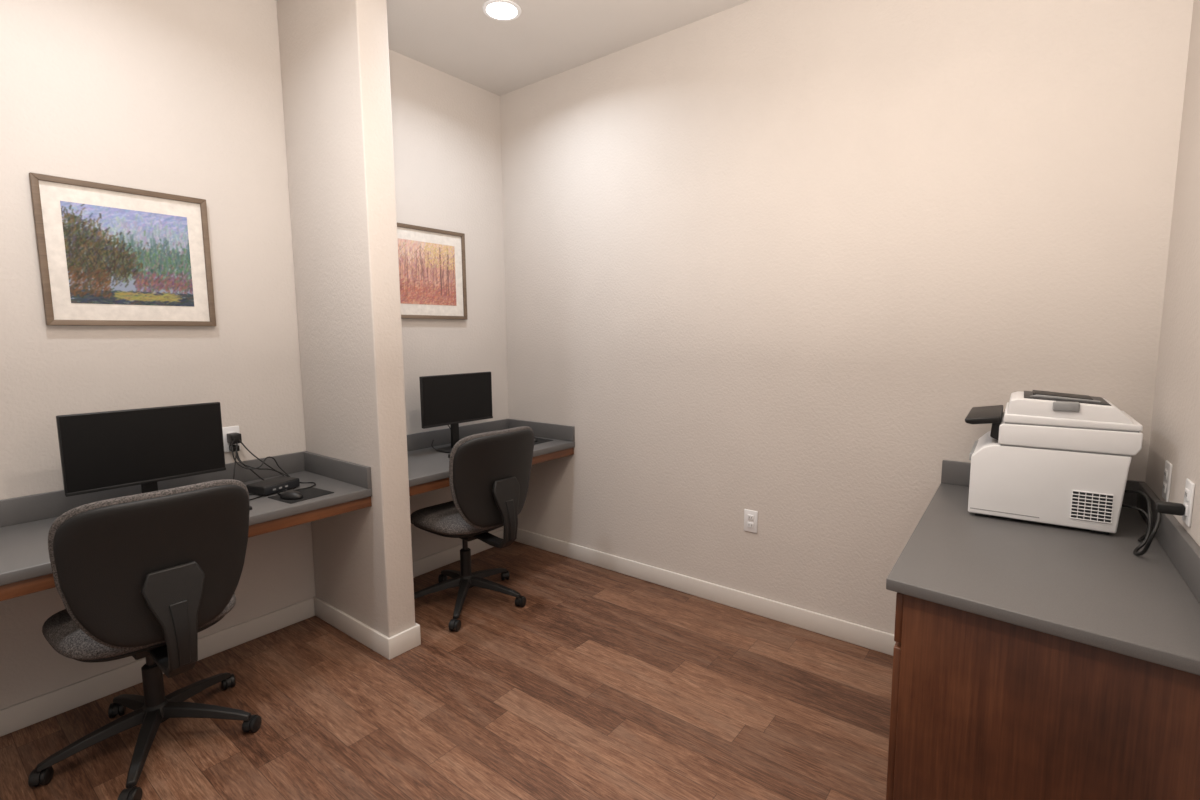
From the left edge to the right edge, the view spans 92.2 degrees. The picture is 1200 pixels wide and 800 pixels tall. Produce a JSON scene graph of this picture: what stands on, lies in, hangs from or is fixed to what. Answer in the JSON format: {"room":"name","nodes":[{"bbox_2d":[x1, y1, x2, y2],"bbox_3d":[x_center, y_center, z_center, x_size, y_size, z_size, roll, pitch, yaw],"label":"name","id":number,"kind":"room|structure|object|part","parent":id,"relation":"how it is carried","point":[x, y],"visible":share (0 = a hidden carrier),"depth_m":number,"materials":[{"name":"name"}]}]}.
{"room":"business center","nodes":[
{"label":"business center","id":0,"kind":"room"},
{"bbox_2d":[0,0,507,709],"bbox_3d":[-2.095,-0.313,2.386,0.120,3.121,4.720,5,8,38],"label":"wall","id":1,"kind":"structure","parent":0,"point":[175,97],"depth_m":2.60,"materials":[{"name":"paint"}]},
{"bbox_2d":[29,172,215,325],"bbox_3d":[-1.956,-0.595,2.413,0.024,0.566,0.572,5,8,38],"label":"framed painting","id":2,"kind":"object","parent":1,"relation":"attached to","point":[109,255],"visible":1,"depth_m":2.38,"materials":[{"name":"multicoloured paper"}]},
{"bbox_3d":[-2.125,-0.569,2.197,0.024,0.565,0.022,5,8,38],"label":"frame","id":3,"kind":"part","parent":2,"relation":"part of","materials":[{"name":"brown wood"}]},
{"bbox_3d":[-1.958,-0.865,2.382,0.024,0.022,0.570,5,8,38],"label":"frame","id":4,"kind":"part","parent":2,"relation":"part of","materials":[{"name":"brown wood"}]},
{"bbox_2d":[60,201,193,305],"bbox_3d":[-1.955,-0.595,2.412,0.001,0.390,0.416,5,8,38],"label":"artwork","id":5,"kind":"object","parent":2,"relation":"attached to","point":[114,255],"depth_m":2.40},
{"bbox_3d":[-1.954,-0.325,2.443,0.024,0.022,0.570,5,8,38],"label":"frame","id":6,"kind":"part","parent":2,"relation":"part of","materials":[{"name":"brown wood"}]},
{"bbox_3d":[-1.787,-0.621,2.628,0.024,0.565,0.022,5,8,38],"label":"frame","id":7,"kind":"part","parent":2,"relation":"part of","materials":[{"name":"brown wood"}]},
{"bbox_2d":[0,598,314,736],"bbox_3d":[-2.115,1.205,2.405,0.014,0.102,1.841,5,8,38],"label":"baseboard","id":8,"kind":"structure","parent":1,"relation":"attached to","point":[21,715],"depth_m":2.46,"materials":[{"name":"paint"}]},
{"bbox_2d":[0,471,371,600],"bbox_3d":[-1.872,0.518,2.140,0.633,0.088,1.853,5,8,38],"label":"built-in desk","id":9,"kind":"object","parent":1,"relation":"attached to","point":[25,565],"visible":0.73,"depth_m":2.29,"materials":[{"name":"grey laminate"}]},
{"bbox_2d":[56,402,225,496],"bbox_3d":[-1.832,0.239,2.339,0.180,0.420,0.524,5,8,38],"label":"computer monitor","id":10,"kind":"object","parent":9,"relation":"on","point":[106,450],"visible":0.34,"depth_m":2.28,"materials":[{"name":"black plastic"}]},
{"bbox_2d":[246,476,299,495],"bbox_3d":[-1.488,0.392,2.632,0.124,0.045,0.180,2,7,24],"label":"computer","id":11,"kind":"object","parent":9,"relation":"on","point":[267,487],"visible":0.98,"depth_m":2.59,"materials":[{"name":"black plastic"}]},
{"bbox_3d":[-1.434,0.392,2.608,0.003,0.033,0.170,2,7,24],"label":"panel","id":12,"kind":"part","parent":11,"relation":"part of","materials":[{"name":"black plastic"}]},
{"bbox_2d":[268,487,333,503],"bbox_3d":[-1.323,0.420,2.556,0.180,0.003,0.200,4,8,32],"label":"mouse pad","id":13,"kind":"object","parent":9,"relation":"on","point":[309,493],"visible":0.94,"depth_m":2.54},
{"bbox_2d":[280,489,302,498],"bbox_3d":[-1.338,0.407,2.502,0.110,0.034,0.062,2,7,18],"label":"computer mouse","id":14,"kind":"object","parent":13,"relation":"on","point":[287,494],"visible":1,"depth_m":2.48,"materials":[{"name":"black plastic"}]},
{"bbox_2d":[0,451,371,526],"bbox_3d":[-1.873,0.424,2.130,0.631,0.100,1.853,5,8,38],"label":"backsplash","id":15,"kind":"structure","parent":1,"relation":"attached to","point":[23,509],"depth_m":2.65,"materials":[{"name":"grey laminate"}]},
{"bbox_2d":[222,426,240,451],"bbox_3d":[-1.762,0.186,2.759,0.010,0.120,0.076,5,8,38],"label":"wall outlet","id":16,"kind":"object","parent":1,"relation":"attached to","point":[233,429],"visible":0.53,"depth_m":2.75,"materials":[{"name":"white plastic"}]},
{"bbox_2d":[227,433,315,500],"bbox_3d":[-1.516,0.289,2.671,0.332,0.249,0.457,-6,8,-38],"label":"power cord","id":17,"kind":"object","parent":1,"relation":"attached to","point":[232,438],"visible":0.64,"depth_m":2.72,"materials":[{"name":"black plastic"}]},
{"bbox_3d":[-1.584,0.333,2.589,0.118,0.180,0.406,-6,8,-38],"label":"cord","id":18,"kind":"part","parent":17,"relation":"part of","materials":[{"name":"plastic"}]},
{"bbox_3d":[-1.635,0.314,2.725,0.190,0.152,0.058,1,7,17],"label":"cord","id":19,"kind":"part","parent":17,"relation":"part of","materials":[{"name":"rubber"}]},
{"bbox_3d":[-1.511,0.307,2.671,0.393,0.207,0.196,5,8,38],"label":"cord","id":20,"kind":"part","parent":17,"relation":"part of","materials":[{"name":"plastic"}]},
{"bbox_3d":[-1.579,0.291,2.750,0.227,0.213,0.118,2,7,21],"label":"cord","id":21,"kind":"part","parent":17,"relation":"part of","materials":[{"name":"rubber"}]},
{"bbox_2d":[397,223,467,319],"bbox_3d":[-1.058,-0.777,3.550,0.024,0.552,0.570,5,8,38],"label":"framed painting","id":22,"kind":"object","parent":1,"relation":"attached to","point":[432,262],"visible":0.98,"depth_m":3.57,"materials":[{"name":"paper"}]},
{"bbox_2d":[397,238,456,305],"bbox_3d":[-1.057,-0.777,3.549,0.001,0.376,0.414,5,8,38],"label":"artwork","id":23,"kind":"object","parent":22,"relation":"attached to","point":[427,276],"depth_m":3.54},
{"bbox_3d":[-1.060,-1.040,3.521,0.024,0.022,0.568,5,8,38],"label":"frame","id":24,"kind":"part","parent":22,"relation":"part of","materials":[{"name":"brown wood"}]},
{"bbox_3d":[-1.056,-0.514,3.580,0.024,0.022,0.568,5,8,38],"label":"frame","id":25,"kind":"part","parent":22,"relation":"part of","materials":[{"name":"brown wood"}]},
{"bbox_3d":[-0.889,-0.803,3.765,0.024,0.550,0.022,5,8,38],"label":"frame","id":26,"kind":"part","parent":22,"relation":"part of","materials":[{"name":"brown wood"}]},
{"bbox_2d":[413,529,503,577],"bbox_3d":[-1.047,1.042,3.764,0.014,0.102,1.286,5,8,38],"label":"baseboard","id":27,"kind":"structure","parent":1,"relation":"attached to","point":[421,566],"depth_m":3.79,"materials":[{"name":"paint"}]},
{"bbox_2d":[407,436,574,495],"bbox_3d":[-0.812,0.357,3.489,0.633,0.088,1.298,5,8,38],"label":"built-in desk","id":28,"kind":"object","parent":1,"relation":"attached to","point":[428,468],"visible":0.33,"depth_m":3.25,"materials":[{"name":"grey laminate"}]},
{"bbox_2d":[419,372,492,452],"bbox_3d":[-0.885,0.072,3.541,0.180,0.467,0.524,5,8,38],"label":"computer monitor","id":29,"kind":"object","parent":28,"relation":"on","point":[452,400],"visible":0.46,"depth_m":3.49,"materials":[{"name":"black plastic"}]},
{"bbox_2d":[534,438,552,444],"bbox_3d":[-0.452,0.272,3.809,0.190,0.003,0.220,5,8,38],"label":"mouse pad","id":30,"kind":"object","parent":28,"relation":"on","point":[539,440],"visible":0.29,"depth_m":3.82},
{"bbox_2d":[407,419,574,450],"bbox_3d":[-0.814,0.263,3.479,0.631,0.100,1.298,5,8,38],"label":"backsplash","id":31,"kind":"structure","parent":1,"relation":"attached to","point":[416,441],"depth_m":3.85,"materials":[{"name":"grey laminate"}]},
{"bbox_2d":[277,0,414,637],"bbox_3d":[-1.233,-0.368,2.810,0.711,3.121,0.145,5,8,38],"label":"wall","id":32,"kind":"structure","parent":0,"point":[334,54],"depth_m":2.67,"materials":[{"name":"paint"}]},
{"bbox_2d":[313,597,420,659],"bbox_3d":[-1.215,1.133,2.975,0.725,0.102,0.173,5,8,38],"label":"baseboard","id":33,"kind":"structure","parent":32,"relation":"attached to","point":[400,643],"depth_m":2.81,"materials":[{"name":"paint"}]},
{"bbox_2d":[0,541,892,799],"bbox_3d":[-0.111,1.444,1.036,5.120,0.100,4.720,5,8,38],"label":"floor","id":34,"kind":"structure","parent":0,"point":[606,684],"depth_m":2.32,"materials":[{"name":"wood"}]},
{"bbox_2d":[28,479,261,799],"bbox_3d":[-1.636,0.773,2.072,0.761,1.025,0.658,5,8,38],"label":"office chair","id":35,"kind":"object","parent":34,"relation":"on","point":[139,576],"visible":1,"depth_m":1.85,"materials":[{"name":"black plastic"}]},
{"bbox_2d":[32,771,41,784],"bbox_3d":[-1.895,1.264,1.955,0.016,0.036,0.063,-3,7,-19],"label":"caster","id":36,"kind":"object","parent":35,"relation":"attached to","point":[36,775],"depth_m":1.93,"materials":[{"name":"black plastic"}]},
{"bbox_3d":[-1.786,1.193,2.035,0.295,0.086,0.054,-6,9,-43],"label":"leg","id":37,"kind":"part","parent":35,"relation":"part of","materials":[{"name":"black plastic"}]},
{"bbox_2d":[113,703,118,714],"bbox_3d":[-1.931,1.224,2.307,0.016,0.036,0.063,-4,7,-30],"label":"caster","id":38,"kind":"object","parent":35,"relation":"attached to","point":[115,705],"depth_m":2.29,"materials":[{"name":"black plastic"}]},
{"bbox_2d":[121,786,136,799],"bbox_3d":[-1.518,1.271,1.860,0.016,0.036,0.063,-1,7,-9],"label":"caster","id":39,"kind":"object","parent":35,"relation":"attached to","point":[130,792],"depth_m":1.85,"materials":[{"name":"black plastic"}]},
{"bbox_3d":[-1.811,1.170,2.240,0.295,0.086,0.054,3,7,29],"label":"leg","id":40,"kind":"part","parent":35,"relation":"part of","materials":[{"name":"black plastic"}]},
{"bbox_2d":[42,593,235,659],"bbox_3d":[-1.659,0.783,2.110,0.500,0.122,0.528,5,8,38],"label":"seat cushion","id":41,"kind":"object","parent":35,"relation":"on","point":[60,630],"depth_m":1.88,"materials":[{"name":"grey fabric"}]},
{"bbox_3d":[-1.581,1.196,1.995,0.054,0.086,0.295,-3,7,-25],"label":"leg","id":42,"kind":"part","parent":35,"relation":"part of","materials":[{"name":"black plastic"}]},
{"bbox_2d":[48,479,248,648],"bbox_3d":[-1.417,0.538,1.887,0.141,0.520,0.536,5,8,38],"label":"backrest","id":43,"kind":"object","parent":35,"relation":"on","point":[119,565],"depth_m":1.81,"materials":[{"name":"grey fabric"}]},
{"bbox_3d":[-1.622,1.159,2.328,0.054,0.086,0.295,1,7,11],"label":"leg","id":44,"kind":"part","parent":35,"relation":"part of","materials":[{"name":"black plastic"}]},
{"bbox_3d":[-1.480,1.175,2.176,0.295,0.086,0.054,-1,6,-7],"label":"leg","id":45,"kind":"part","parent":35,"relation":"part of","materials":[{"name":"black plastic"}]},
{"bbox_2d":[226,677,231,686],"bbox_3d":[-1.602,1.202,2.485,0.016,0.036,0.063,-6,8,-40],"label":"caster","id":46,"kind":"object","parent":35,"relation":"attached to","point":[228,679],"depth_m":2.46,"materials":[{"name":"black plastic"}]},
{"bbox_2d":[245,715,257,730],"bbox_3d":[-1.336,1.230,2.212,0.016,0.036,0.063,0,6,2],"label":"caster","id":47,"kind":"object","parent":35,"relation":"attached to","point":[251,721],"depth_m":2.19,"materials":[{"name":"black plastic"}]},
{"bbox_2d":[410,426,534,630],"bbox_3d":[-0.714,0.636,3.225,0.760,1.025,0.661,5,9,41],"label":"office chair","id":48,"kind":"object","parent":34,"relation":"on","point":[489,472],"visible":0.97,"depth_m":2.97,"materials":[{"name":"black plastic"}]},
{"bbox_3d":[-0.925,1.052,3.217,0.295,0.086,0.054,-3,7,-21],"label":"leg","id":49,"kind":"part","parent":48,"relation":"part of","materials":[{"name":"black plastic"}]},
{"bbox_3d":[-0.871,1.029,3.417,0.054,0.086,0.295,-6,8,-39],"label":"leg","id":50,"kind":"part","parent":48,"relation":"part of","materials":[{"name":"black plastic"}]},
{"bbox_2d":[410,501,493,534],"bbox_3d":[-0.762,0.648,3.235,0.500,0.122,0.528,5,9,41],"label":"seat cushion","id":51,"kind":"object","parent":48,"relation":"on","point":[444,518],"depth_m":3.03,"materials":[{"name":"grey fabric"}]},
{"bbox_2d":[450,619,457,628],"bbox_3d":[-0.744,1.141,2.955,0.016,0.036,0.063,1,7,13],"label":"caster","id":52,"kind":"object","parent":48,"relation":"attached to","point":[453,622],"depth_m":2.93,"materials":[{"name":"black plastic"}]},
{"bbox_3d":[-0.750,1.064,3.104,0.054,0.086,0.295,-1,6,-3],"label":"leg","id":53,"kind":"part","parent":48,"relation":"part of","materials":[{"name":"black plastic"}]},
{"bbox_3d":[-0.662,1.026,3.428,0.054,0.086,0.295,4,8,33],"label":"leg","id":54,"kind":"part","parent":48,"relation":"part of","materials":[{"name":"black plastic"}]},
{"bbox_2d":[449,426,532,528],"bbox_3d":[-0.528,0.405,3.001,0.141,0.520,0.536,5,9,41],"label":"chair backrest","id":55,"kind":"object","parent":48,"relation":"on","point":[489,472],"depth_m":2.91,"materials":[{"name":"grey fabric"}]},
{"bbox_3d":[-0.588,1.048,3.234,0.295,0.086,0.054,1,7,15],"label":"leg","id":56,"kind":"part","parent":48,"relation":"part of","materials":[{"name":"black plastic"}]},
{"bbox_2d":[886,483,1199,799],"bbox_3d":[1.368,0.862,1.847,0.693,0.851,1.280,5,8,38],"label":"base cabinet","id":57,"kind":"object","parent":34,"relation":"on","point":[1032,660],"visible":0.94,"depth_m":1.41,"materials":[{"name":"brown laminate"}]},
{"bbox_3d":[0.982,0.910,1.831,0.020,0.525,0.571,4,8,36],"label":"door","id":58,"kind":"part","parent":57,"relation":"part of","materials":[{"name":"brown wood"}]},
{"bbox_3d":[0.979,0.565,1.792,0.020,0.140,0.571,4,8,36],"label":"drawer","id":59,"kind":"part","parent":57,"relation":"part of","materials":[{"name":"brown wood"}]},
{"bbox_2d":[886,483,1199,674],"bbox_3d":[1.365,0.455,1.801,0.693,0.032,1.280,5,8,38],"label":"countertop","id":60,"kind":"structure","parent":57,"relation":"on","point":[1084,586],"depth_m":1.52,"materials":[{"name":"grey laminate"}]},
{"bbox_2d":[965,390,1142,534],"bbox_3d":[1.586,0.186,2.066,0.463,0.438,0.410,4,8,36],"label":"printer","id":61,"kind":"object","parent":60,"relation":"on","point":[1056,458],"visible":1,"depth_m":1.90,"materials":[{"name":"white plastic"}]},
{"bbox_2d":[969,440,978,459],"bbox_3d":[1.425,0.186,2.186,0.025,0.034,0.300,4,8,36],"label":"tray","id":62,"kind":"object","parent":61,"relation":"on","point":[975,447],"depth_m":2.13,"materials":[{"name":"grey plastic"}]},
{"bbox_3d":[1.472,0.086,2.139,0.027,0.079,0.340,4,8,36],"label":"control panel arm","id":63,"kind":"part","parent":61,"relation":"part of","materials":[{"name":"black plastic"}]},
{"bbox_3d":[1.630,0.052,2.020,0.350,0.030,0.406,4,8,36],"label":"scanner lid","id":64,"kind":"part","parent":61,"relation":"part of","materials":[{"name":"white plastic"}]},
{"bbox_2d":[1070,490,1113,523],"bbox_3d":[1.573,0.341,1.846,0.102,0.093,0.010,5,8,38],"label":"vent","id":65,"kind":"object","parent":61,"relation":"attached to","point":[1086,506],"depth_m":1.84,"materials":[{"name":"white plastic"}]},
{"bbox_2d":[1122,490,1184,555],"bbox_3d":[1.626,0.361,1.717,0.086,0.172,0.291,3,7,28],"label":"power cord","id":66,"kind":"object","parent":60,"relation":"on","point":[1164,507],"visible":0.98,"depth_m":1.62,"materials":[{"name":"rubber"}]},
{"bbox_3d":[1.615,0.367,1.722,0.051,0.158,0.290,3,8,31],"label":"cord","id":67,"kind":"part","parent":66,"relation":"part of","materials":[{"name":"rubber"}]},
{"bbox_2d":[275,0,749,95],"bbox_3d":[-0.137,-1.757,0.674,5.120,0.100,4.720,5,8,38],"label":"ceiling","id":68,"kind":"structure","parent":0,"point":[456,38],"depth_m":3.10,"materials":[{"name":"paint"}]},
{"bbox_2d":[482,0,520,20],"bbox_3d":[-0.491,-1.950,2.889,0.194,0.007,0.194,5,8,38],"label":"recessed light","id":69,"kind":"object","parent":68,"relation":"in","point":[500,10],"visible":1,"depth_m":2.88,"materials":[{"name":"white plastic"}]},
{"bbox_2d":[500,0,1193,633],"bbox_3d":[0.787,-0.411,3.047,3.600,3.121,0.120,5,8,38],"label":"wall","id":70,"kind":"structure","parent":0,"point":[774,259],"depth_m":2.75,"materials":[{"name":"paint"}]},
{"bbox_2d":[515,528,895,655],"bbox_3d":[0.669,1.088,3.233,3.346,0.102,0.014,5,8,38],"label":"baseboard","id":71,"kind":"structure","parent":70,"relation":"attached to","point":[870,638],"depth_m":3.20,"materials":[{"name":"paint"}]},
{"bbox_2d":[744,509,757,532],"bbox_3d":[0.804,0.646,3.077,0.076,0.120,0.010,5,8,38],"label":"wall outlet","id":72,"kind":"object","parent":70,"relation":"attached to","point":[750,516],"visible":1,"depth_m":3.07,"materials":[{"name":"white plastic"}]},
{"bbox_2d":[747,522,753,527],"bbox_3d":[0.802,0.667,3.078,0.034,0.030,0.004,5,8,38],"label":"receptacle","id":73,"kind":"object","parent":72,"relation":"attached to","point":[749,524],"depth_m":3.08,"materials":[{"name":"white plastic"}]},
{"bbox_2d":[748,514,753,520],"bbox_3d":[0.802,0.626,3.073,0.034,0.030,0.004,5,8,38],"label":"receptacle","id":74,"kind":"object","parent":72,"relation":"attached to","point":[750,516],"depth_m":3.07,"materials":[{"name":"white plastic"}]},
{"bbox_2d":[1145,0,1199,545],"bbox_3d":[1.479,-0.213,1.236,0.120,3.121,1.906,4,8,36],"label":"wall","id":75,"kind":"structure","parent":0,"point":[1175,424],"depth_m":1.81,"materials":[{"name":"paint"}]},
{"bbox_2d":[941,460,1199,602],"bbox_3d":[1.366,0.389,1.795,0.691,0.100,1.274,5,8,38],"label":"backsplash","id":76,"kind":"structure","parent":75,"relation":"attached to","point":[1180,547],"depth_m":1.71,"materials":[{"name":"grey laminate"}]},
{"bbox_2d":[1162,460,1172,501],"bbox_3d":[1.777,0.254,1.811,0.010,0.120,0.076,4,8,35],"label":"wall outlet","id":77,"kind":"object","parent":75,"relation":"attached to","point":[1168,466],"visible":0.96,"depth_m":1.79,"materials":[{"name":"white plastic"}]},
{"bbox_2d":[1163,482,1166,492],"bbox_3d":[1.776,0.275,1.814,0.004,0.030,0.034,4,8,36],"label":"receptacle","id":78,"kind":"object","parent":77,"relation":"attached to","point":[1164,488],"depth_m":1.81,"materials":[{"name":"white plastic"}]},
{"bbox_2d":[1164,469,1167,479],"bbox_3d":[1.776,0.233,1.810,0.004,0.030,0.034,4,8,36],"label":"receptacle","id":79,"kind":"object","parent":77,"relation":"attached to","point":[1166,471],"depth_m":1.80,"materials":[{"name":"white plastic"}]},
{"bbox_2d":[1182,478,1194,526],"bbox_3d":[1.614,0.281,1.585,0.010,0.120,0.076,4,8,35],"label":"wall outlet","id":80,"kind":"object","parent":75,"relation":"attached to","point":[1190,486],"visible":0.94,"depth_m":1.57,"materials":[{"name":"white plastic"}]},
{"bbox_2d":[1184,503,1187,515],"bbox_3d":[1.612,0.301,1.589,0.004,0.030,0.034,4,8,36],"label":"receptacle","id":81,"kind":"object","parent":80,"relation":"attached to","point":[1186,506],"depth_m":1.58,"materials":[{"name":"white plastic"}]},
{"bbox_2d":[1184,488,1189,500],"bbox_3d":[1.612,0.260,1.584,0.004,0.030,0.034,4,8,36],"label":"receptacle","id":82,"kind":"object","parent":80,"relation":"attached to","point":[1187,491],"depth_m":1.57,"materials":[{"name":"white plastic"}]}
]}

